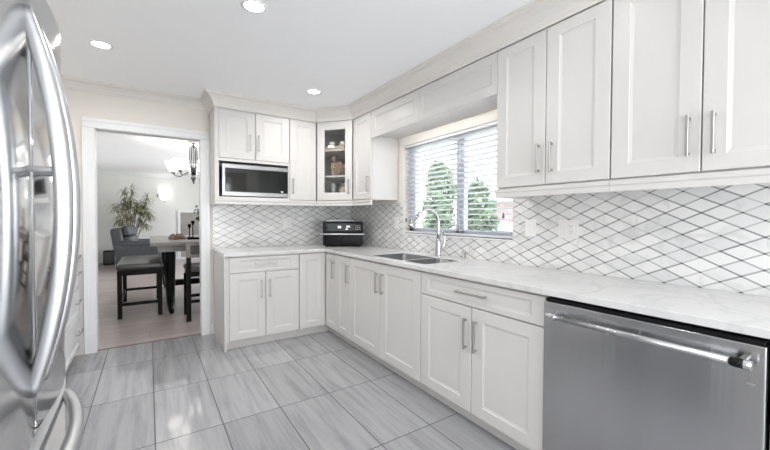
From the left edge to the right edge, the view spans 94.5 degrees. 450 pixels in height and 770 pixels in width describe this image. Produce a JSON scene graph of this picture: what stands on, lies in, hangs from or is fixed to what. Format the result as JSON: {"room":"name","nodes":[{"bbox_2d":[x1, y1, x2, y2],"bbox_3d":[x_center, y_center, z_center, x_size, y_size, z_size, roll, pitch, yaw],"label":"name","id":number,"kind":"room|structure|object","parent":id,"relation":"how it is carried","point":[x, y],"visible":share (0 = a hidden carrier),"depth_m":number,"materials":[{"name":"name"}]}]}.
{"room":"kitchen","nodes":[
{"label":"kitchen","id":0,"kind":"room"},
{"bbox_2d":[97,174,198,259],"bbox_3d":[-6.160,-0.186,10.372,3.710,2.505,0.100,-1,1,-34],"label":"wall","id":1,"kind":"structure","parent":0,"point":[184,195],"depth_m":9.95,"materials":[{"name":"paint"}]},
{"bbox_2d":[97,171,198,179],"bbox_3d":[-6.109,-1.394,10.277,3.510,0.085,0.070,-1,1,-34],"label":"crown molding","id":2,"kind":"structure","parent":1,"relation":"attached to","point":[98,172],"depth_m":9.87,"materials":[{"name":"paint"}]},
{"bbox_2d":[157,191,170,201],"bbox_3d":[-6.245,-0.812,10.056,0.320,0.290,0.309,-1,1,-34],"label":"wall sconce","id":3,"kind":"object","parent":1,"relation":"attached to","point":[164,195],"visible":1,"depth_m":9.97,"materials":[{"name":"white glass"}]},
{"bbox_2d":[64,89,308,355],"bbox_3d":[-1.853,-0.036,3.825,3.584,2.505,0.117,-1,1,-34],"label":"wall","id":4,"kind":"structure","parent":0,"point":[80,104],"depth_m":3.33,"materials":[{"name":"paint"}]},
{"bbox_2d":[61,75,207,110],"bbox_3d":[-2.510,-1.232,3.236,1.658,0.093,0.092,-1,1,-34],"label":"crown molding","id":5,"kind":"structure","parent":4,"relation":"attached to","point":[69,82],"depth_m":3.32,"materials":[{"name":"paint"}]},
{"bbox_2d":[81,116,210,354],"bbox_3d":[-2.305,0.095,3.517,1.030,2.132,0.143,-1,1,-34],"label":"door frame","id":6,"kind":"structure","parent":4,"relation":"attached to","point":[89,125],"depth_m":3.28,"materials":[{"name":"paint"}]},
{"bbox_2d":[211,324,213,333],"bbox_3d":[-1.835,1.105,3.784,0.028,0.105,0.014,-1,1,-34],"label":"baseboard","id":7,"kind":"structure","parent":4,"relation":"attached to","point":[212,325],"depth_m":3.78,"materials":[{"name":"paint"}]},
{"bbox_2d":[210,106,289,204],"bbox_3d":[-1.431,-0.747,3.783,0.746,1.068,0.373,-1,1,-34],"label":"upper cabinet","id":8,"kind":"object","parent":4,"relation":"attached to","point":[239,137],"visible":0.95,"depth_m":3.63,"materials":[{"name":"paint"}]},
{"bbox_2d":[219,163,287,197],"bbox_3d":[-1.413,-0.451,3.807,0.656,0.326,0.314,-1,1,-34],"label":"microwave","id":9,"kind":"object","parent":8,"relation":"in","point":[235,180],"visible":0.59,"depth_m":3.66,"materials":[{"name":"grey plastic"}]},
{"bbox_2d":[213,204,349,247],"bbox_3d":[-1.139,-0.004,4.225,1.638,0.490,0.008,-1,1,-34],"label":"backsplash","id":10,"kind":"structure","parent":4,"relation":"attached to","point":[234,225],"depth_m":4.09,"materials":[{"name":"tile"}]},
{"bbox_2d":[282,218,291,227],"bbox_3d":[-1.157,-0.024,4.202,0.112,0.115,0.010,-1,1,-34],"label":"wall outlet","id":11,"kind":"object","parent":10,"relation":"attached to","point":[286,222],"visible":1,"depth_m":4.20,"materials":[{"name":"white plastic"}]},
{"bbox_2d":[289,118,315,205],"bbox_3d":[-0.992,-0.752,4.074,0.306,1.068,0.373,-1,1,-34],"label":"upper cabinet","id":12,"kind":"object","parent":4,"relation":"attached to","point":[302,134],"visible":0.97,"depth_m":3.95,"materials":[{"name":"paint"}]},
{"bbox_2d":[200,0,602,122],"bbox_3d":[-0.014,-1.180,2.097,1.424,0.133,4.753,-1,1,-34],"label":"crown molding","id":13,"kind":"structure","parent":4,"relation":"attached to","point":[534,16],"depth_m":2.72,"materials":[{"name":"paint"}]},
{"bbox_2d":[46,0,531,176],"bbox_3d":[-2.091,-1.348,4.223,3.710,0.100,14.800,-1,1,-34],"label":"ceiling","id":14,"kind":"structure","parent":0,"point":[345,50],"depth_m":2.50,"materials":[{"name":"paint"}]},
{"bbox_2d":[88,39,113,49],"bbox_3d":[-1.985,-1.259,2.489,0.146,0.006,0.146,-1,1,-34],"label":"recessed light","id":15,"kind":"object","parent":14,"relation":"in","point":[100,44],"visible":1,"depth_m":2.48,"materials":[{"name":"paint"}]},
{"bbox_2d":[91,41,109,47],"bbox_3d":[-1.985,-1.260,2.489,0.104,0.001,0.104,-1,1,-34],"label":"diffuser","id":16,"kind":"object","parent":15,"relation":"attached to","point":[99,44],"depth_m":2.48,"materials":[{"name":"white plastic"}]},
{"bbox_2d":[164,141,198,183],"bbox_3d":[-3.063,-0.995,5.710,0.804,0.674,0.792,-1,1,-34],"label":"chandelier","id":17,"kind":"object","parent":14,"relation":"hanging from","point":[177,164],"visible":0.7,"depth_m":5.63,"materials":[{"name":"white glass"}]},
{"bbox_2d":[240,0,267,13],"bbox_3d":[-0.747,-1.245,2.030,0.146,0.006,0.146,-1,1,-34],"label":"recessed light","id":18,"kind":"object","parent":14,"relation":"in","point":[253,6],"visible":1,"depth_m":2.03,"materials":[{"name":"paint"}]},
{"bbox_2d":[244,1,263,11],"bbox_3d":[-0.747,-1.246,2.030,0.104,0.001,0.104,-1,1,-34],"label":"diffuser","id":19,"kind":"object","parent":18,"relation":"attached to","point":[250,6],"depth_m":2.03,"materials":[{"name":"white plastic"}]},
{"bbox_2d":[306,89,321,93],"bbox_3d":[-0.678,-1.273,3.402,0.146,0.006,0.146,-1,1,-34],"label":"recessed light","id":20,"kind":"object","parent":14,"relation":"in","point":[310,91],"visible":1,"depth_m":3.40,"materials":[{"name":"paint"}]},
{"bbox_2d":[66,258,516,449],"bbox_3d":[-2.100,1.177,4.276,3.510,0.060,14.600,-1,1,-34],"label":"floor","id":21,"kind":"structure","parent":0,"point":[315,391],"depth_m":2.50,"materials":[{"name":"tile"}]},
{"bbox_2d":[0,0,83,449],"bbox_3d":[-1.089,0.326,0.630,0.838,1.797,0.712,-1,1,-34],"label":"refrigerator","id":22,"kind":"object","parent":21,"relation":"on","point":[40,206],"visible":1,"depth_m":0.78,"materials":[{"name":"grey metal"}]},
{"bbox_2d":[65,259,83,370],"bbox_3d":[-2.255,0.754,1.958,0.626,0.880,2.527,-1,1,-34],"label":"drawer bank","id":23,"kind":"object","parent":21,"relation":"on","point":[72,329],"visible":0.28,"depth_m":2.95,"materials":[{"name":"paint"}]},
{"bbox_2d":[103,250,114,264],"bbox_3d":[-7.205,0.846,9.294,0.220,0.360,0.340,-1,1,-34],"label":"subwoofer","id":24,"kind":"object","parent":21,"relation":"on","point":[108,255],"visible":0.9,"depth_m":9.16,"materials":[{"name":"black plastic"}]},
{"bbox_2d":[104,252,112,263],"bbox_3d":[-7.113,0.849,9.156,0.180,0.300,0.009,-1,1,-34],"label":"grille","id":25,"kind":"object","parent":24,"relation":"attached to","point":[108,256],"depth_m":9.15,"materials":[{"name":"black metal"}]},
{"bbox_2d":[107,184,155,235],"bbox_3d":[-6.634,-0.029,9.381,1.130,2.109,0.803,-1,1,-37],"label":"potted plant","id":26,"kind":"object","parent":21,"relation":"on","point":[125,215],"visible":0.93,"depth_m":9.34,"materials":[{"name":"green plant"}]},
{"bbox_2d":[110,225,161,267],"bbox_3d":[-5.961,0.524,8.733,1.128,1.035,0.963,0,1,-19],"label":"recliner","id":27,"kind":"object","parent":21,"relation":"on","point":[125,242],"visible":0.59,"depth_m":8.30,"materials":[{"name":"grey fabric"}]},
{"bbox_2d":[122,225,136,236],"bbox_3d":[-6.196,0.142,8.641,0.188,0.269,0.580,0,1,-20],"label":"cushion","id":28,"kind":"object","parent":27,"relation":"on","point":[128,230],"depth_m":8.44,"materials":[{"name":"grey fabric"}]},
{"bbox_2d":[124,235,138,240],"bbox_3d":[-6.155,0.434,8.662,0.262,0.365,0.560,0,1,-20],"label":"lumbar cushion","id":29,"kind":"object","parent":27,"relation":"on","point":[126,237],"depth_m":8.45,"materials":[{"name":"grey fabric"}]},
{"bbox_2d":[116,255,162,319],"bbox_3d":[-3.335,0.797,4.869,0.485,0.665,1.150,-1,1,-34],"label":"bench","id":30,"kind":"object","parent":21,"relation":"on","point":[143,264],"visible":1,"depth_m":4.49,"materials":[{"name":"black wood"}]},
{"bbox_2d":[98,333,200,350],"bbox_3d":[-2.308,1.158,3.541,0.850,0.006,0.023,-1,1,-34],"label":"threshold","id":31,"kind":"object","parent":21,"relation":"on","point":[199,333],"visible":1,"depth_m":3.51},
{"bbox_2d":[150,235,199,313],"bbox_3d":[-3.019,0.659,5.610,1.138,0.911,2.105,-1,1,-34],"label":"dining table","id":32,"kind":"object","parent":21,"relation":"on","point":[168,248],"visible":0.48,"depth_m":4.77,"materials":[{"name":"grey wood"}]},
{"bbox_2d":[168,233,185,239],"bbox_3d":[-3.060,0.167,5.236,0.228,0.085,0.228,-1,1,-34],"label":"bowl","id":33,"kind":"object","parent":32,"relation":"on","point":[172,236],"visible":1,"depth_m":5.16,"materials":[{"name":"wicker"}]},
{"bbox_3d":[-2.777,0.196,5.394,0.385,0.025,0.250,-1,1,-34],"label":"serving tray","id":34,"kind":"object","parent":32,"relation":"on","visible":0},
{"bbox_2d":[193,205,198,220],"bbox_3d":[-2.742,-0.095,5.405,0.184,0.556,0.338,1,1,18],"label":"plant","id":35,"kind":"object","parent":34,"relation":"on","point":[196,206],"visible":0.14,"depth_m":5.32,"materials":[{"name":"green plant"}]},
{"bbox_2d":[177,210,198,259],"bbox_3d":[-5.780,0.285,10.539,0.620,1.440,0.040,-1,1,-34],"label":"fireplace","id":36,"kind":"object","parent":21,"relation":"on","point":[185,217],"visible":0.38,"depth_m":10.47,"materials":[{"name":"paint"}]},
{"bbox_2d":[183,242,199,321],"bbox_3d":[-2.279,0.671,4.489,0.430,0.940,0.427,-1,1,-34],"label":"dining chair","id":37,"kind":"object","parent":21,"relation":"on","point":[192,248],"visible":0.44,"depth_m":4.23,"materials":[{"name":"black wood"}]},
{"bbox_2d":[214,252,298,351],"bbox_3d":[-1.340,0.721,3.702,0.710,0.880,0.664,-1,1,-34],"label":"base cabinet","id":38,"kind":"object","parent":21,"relation":"on","point":[256,297],"visible":0.98,"depth_m":3.44,"materials":[{"name":"paint"}]},
{"bbox_2d":[297,252,341,338],"bbox_3d":[-0.598,0.716,4.062,0.923,0.880,0.885,-1,1,-34],"label":"base cabinet","id":39,"kind":"object","parent":21,"relation":"on","point":[317,270],"visible":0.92,"depth_m":3.73,"materials":[{"name":"paint"}]},
{"bbox_2d":[213,244,769,338],"bbox_3d":[0.168,0.300,2.258,1.638,0.030,4.724,-1,1,-34],"label":"countertop","id":40,"kind":"structure","parent":39,"relation":"on","point":[748,314],"depth_m":1.69,"materials":[{"name":"white stone"}]},
{"bbox_2d":[320,220,364,246],"bbox_3d":[-0.490,0.092,4.147,0.500,0.305,0.324,0,1,-5],"label":"air fryer","id":41,"kind":"object","parent":40,"relation":"on","point":[335,232],"visible":1,"depth_m":4.02,"materials":[{"name":"black plastic"}]},
{"bbox_2d":[373,253,455,263],"bbox_3d":[0.232,0.382,2.951,0.361,0.216,0.730,-1,1,-34],"label":"sink","id":42,"kind":"object","parent":40,"relation":"in","point":[420,259],"visible":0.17,"depth_m":3.12,"materials":[{"name":"metal"}]},
{"bbox_2d":[408,208,445,255],"bbox_3d":[0.355,0.062,3.007,0.376,0.417,0.076,-1,1,-34],"label":"faucet","id":43,"kind":"object","parent":40,"relation":"on","point":[439,248],"visible":1,"depth_m":3.07,"materials":[{"name":"silver metal"}]},
{"bbox_2d":[336,254,355,347],"bbox_3d":[-0.162,0.726,3.640,0.664,0.880,0.297,-1,1,-34],"label":"base cabinet","id":44,"kind":"object","parent":21,"relation":"on","point":[342,261],"visible":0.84,"depth_m":3.48,"materials":[{"name":"paint"}]},
{"bbox_2d":[350,257,426,391],"bbox_3d":[0.210,0.739,3.081,0.664,0.880,1.040,-1,1,-34],"label":"base cabinet","id":45,"kind":"object","parent":21,"relation":"on","point":[385,299],"visible":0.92,"depth_m":2.82,"materials":[{"name":"paint"}]},
{"bbox_2d":[421,271,550,449],"bbox_3d":[0.757,0.758,2.257,0.664,0.880,0.932,-1,1,-34],"label":"base cabinet","id":46,"kind":"object","parent":21,"relation":"on","point":[482,344],"visible":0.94,"depth_m":2.00,"materials":[{"name":"paint"}]},
{"bbox_2d":[542,296,769,449],"bbox_3d":[1.188,0.778,1.543,0.695,0.873,0.727,-1,1,-34],"label":"dishwasher","id":47,"kind":"object","parent":21,"relation":"on","point":[614,379],"visible":0.99,"depth_m":1.33,"materials":[{"name":"grey metal"}]},
{"bbox_2d":[363,109,767,296],"bbox_3d":[1.505,0.016,1.872,0.150,2.505,6.853,-1,1,-34],"label":"wall","id":48,"kind":"structure","parent":0,"point":[490,116],"depth_m":3.53,"materials":[{"name":"paint"}]},
{"bbox_2d":[316,119,375,205],"bbox_3d":[-0.520,-0.753,4.196,0.622,1.068,0.692,-1,1,-34],"label":"upper cabinet","id":49,"kind":"object","parent":48,"relation":"attached to","point":[332,131],"visible":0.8,"depth_m":4.01,"materials":[{"name":"paint"}]},
{"bbox_2d":[331,184,335,192],"bbox_3d":[-0.597,-0.384,4.117,0.052,0.185,0.052,-1,1,-34],"label":"drinking glass","id":50,"kind":"object","parent":49,"relation":"on","point":[333,186],"visible":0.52,"depth_m":4.10,"materials":[{"name":"glass"}]},
{"bbox_2d":[331,155,336,175],"bbox_3d":[-0.563,-0.694,4.170,0.208,0.266,0.083,1,2,41],"label":"figurine","id":51,"kind":"object","parent":49,"relation":"on","point":[333,157],"visible":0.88,"depth_m":4.19,"materials":[{"name":"beige ceramic"}]},
{"bbox_2d":[325,145,344,149],"bbox_3d":[-0.546,-0.874,4.097,0.250,0.042,0.180,1,1,17],"label":"wooden tray","id":52,"kind":"object","parent":49,"relation":"on","point":[340,146],"visible":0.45,"depth_m":4.01,"materials":[{"name":"brown wood"}]},
{"bbox_2d":[325,149,344,159],"bbox_3d":[-0.516,-0.846,4.209,0.572,0.018,0.646,-1,1,-34],"label":"shelf","id":53,"kind":"object","parent":49,"relation":"attached to","point":[339,153],"depth_m":4.23,"materials":[{"name":"paint"}]},
{"bbox_2d":[325,175,344,181],"bbox_3d":[-0.517,-0.553,4.215,0.572,0.018,0.646,-1,1,-34],"label":"shelf","id":54,"kind":"object","parent":49,"relation":"attached to","point":[337,178],"depth_m":4.16,"materials":[{"name":"paint"}]},
{"bbox_2d":[333,162,344,174],"bbox_3d":[-0.511,-0.640,4.064,0.162,0.162,0.158,-1,1,-34],"label":"flower basket","id":55,"kind":"object","parent":49,"relation":"on","point":[340,169],"visible":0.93,"depth_m":4.01,"materials":[{"name":"wicker"}]},
{"bbox_2d":[339,183,344,191],"bbox_3d":[-0.475,-0.384,4.090,0.100,0.186,0.099,-1,1,-34],"label":"storage jar","id":56,"kind":"object","parent":49,"relation":"on","point":[342,188],"visible":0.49,"depth_m":4.05,"materials":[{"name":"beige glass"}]},
{"bbox_2d":[353,102,397,205],"bbox_3d":[-0.120,-0.744,3.825,0.365,1.068,0.376,-1,1,-34],"label":"upper cabinet","id":57,"kind":"object","parent":48,"relation":"attached to","point":[375,160],"visible":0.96,"depth_m":3.70,"materials":[{"name":"paint"}]},
{"bbox_2d":[371,52,497,138],"bbox_3d":[0.431,-0.994,3.026,0.342,0.269,1.552,-1,1,-34],"label":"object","id":58,"kind":"object","parent":48,"relation":"attached to","point":[471,90],"visible":0.93,"depth_m":2.79,"materials":[{"name":"paint"}]},
{"bbox_2d":[402,126,512,241],"bbox_3d":[0.611,-0.351,3.177,0.141,0.916,1.356,-1,1,-34],"label":"window","id":59,"kind":"structure","parent":48,"relation":"in","point":[416,226],"depth_m":3.15,"materials":[{"name":"plastic"}]},
{"bbox_2d":[405,121,512,238],"bbox_3d":[0.591,-0.357,3.163,0.071,0.898,1.332,-1,1,-34],"label":"window blind","id":60,"kind":"object","parent":59,"relation":"attached to","point":[491,126],"visible":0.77,"depth_m":3.10,"materials":[{"name":"white plastic"}]},
{"bbox_2d":[494,0,613,198],"bbox_3d":[1.031,-0.704,2.092,0.365,1.068,0.687,-1,1,-34],"label":"upper cabinet","id":61,"kind":"object","parent":48,"relation":"attached to","point":[554,87],"visible":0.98,"depth_m":1.95,"materials":[{"name":"paint"}]},
{"bbox_2d":[350,183,769,296],"bbox_3d":[0.858,0.034,2.704,0.008,0.490,4.753,-1,1,-34],"label":"backsplash","id":62,"kind":"structure","parent":48,"relation":"attached to","point":[712,237],"depth_m":1.92,"materials":[{"name":"tile"}]},
{"bbox_2d":[394,217,397,227],"bbox_3d":[0.120,-0.026,3.801,0.009,0.115,0.072,-1,1,-34],"label":"wall outlet","id":63,"kind":"object","parent":62,"relation":"attached to","point":[395,218],"visible":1,"depth_m":3.80,"materials":[{"name":"white plastic"}]},
{"bbox_2d":[525,220,535,235],"bbox_3d":[1.006,0.020,2.466,0.010,0.115,0.082,-1,1,-34],"label":"light switch","id":64,"kind":"object","parent":62,"relation":"attached to","point":[530,225],"visible":1,"depth_m":2.46,"materials":[{"name":"white plastic"}]},
{"bbox_2d":[558,220,577,238],"bbox_3d":[1.152,0.027,2.245,0.010,0.115,0.126,-1,1,-34],"label":"wall outlet","id":65,"kind":"object","parent":62,"relation":"attached to","point":[566,228],"visible":1,"depth_m":2.24,"materials":[{"name":"white plastic"}]},
{"bbox_2d":[568,224,573,234],"bbox_3d":[1.163,0.028,2.225,0.004,0.066,0.033,-1,1,-34],"label":"receptacle","id":66,"kind":"object","parent":65,"relation":"attached to","point":[570,226],"depth_m":2.22,"materials":[{"name":"white plastic"}]},
{"bbox_2d":[609,0,769,191],"bbox_3d":[1.409,-0.691,1.522,0.365,1.068,0.681,-1,1,-34],"label":"upper cabinet","id":67,"kind":"object","parent":48,"relation":"attached to","point":[691,82],"visible":1,"depth_m":1.47,"materials":[{"name":"paint"}]},
{"label":"outside","id":68,"kind":"structure","parent":0,"visible":0},
{"bbox_3d":[10.784,1.497,22.202,37.500,0.150,55.000,-1,1,-34],"label":"ground","id":69,"kind":"structure","parent":68,"visible":0},
{"bbox_2d":[421,159,456,228],"bbox_3d":[1.153,0.139,7.515,1.078,3.111,0.907,-1,1,-34],"label":"tree","id":70,"kind":"object","parent":69,"relation":"on","point":[434,222],"visible":0.41,"depth_m":7.34,"materials":[{"name":"green plant"}]},
{"bbox_2d":[419,222,512,230],"bbox_3d":[4.032,0.792,11.099,0.060,1.670,12.000,-1,1,-34],"label":"fence","id":71,"kind":"object","parent":69,"relation":"on","point":[500,228],"visible":0.02,"depth_m":11.42,"materials":[{"name":"paint"}]},
{"bbox_2d":[454,177,499,230],"bbox_3d":[2.127,0.287,8.177,1.113,2.796,0.903,-1,1,-34],"label":"tree","id":72,"kind":"object","parent":69,"relation":"on","point":[482,211],"visible":0.38,"depth_m":7.98,"materials":[{"name":"green plant"}]},
{"bbox_2d":[488,195,512,223],"bbox_3d":[7.518,-0.239,14.891,5.600,3.600,4.700,-1,1,-34],"label":"house","id":73,"kind":"structure","parent":69,"relation":"on","point":[495,199],"depth_m":14.36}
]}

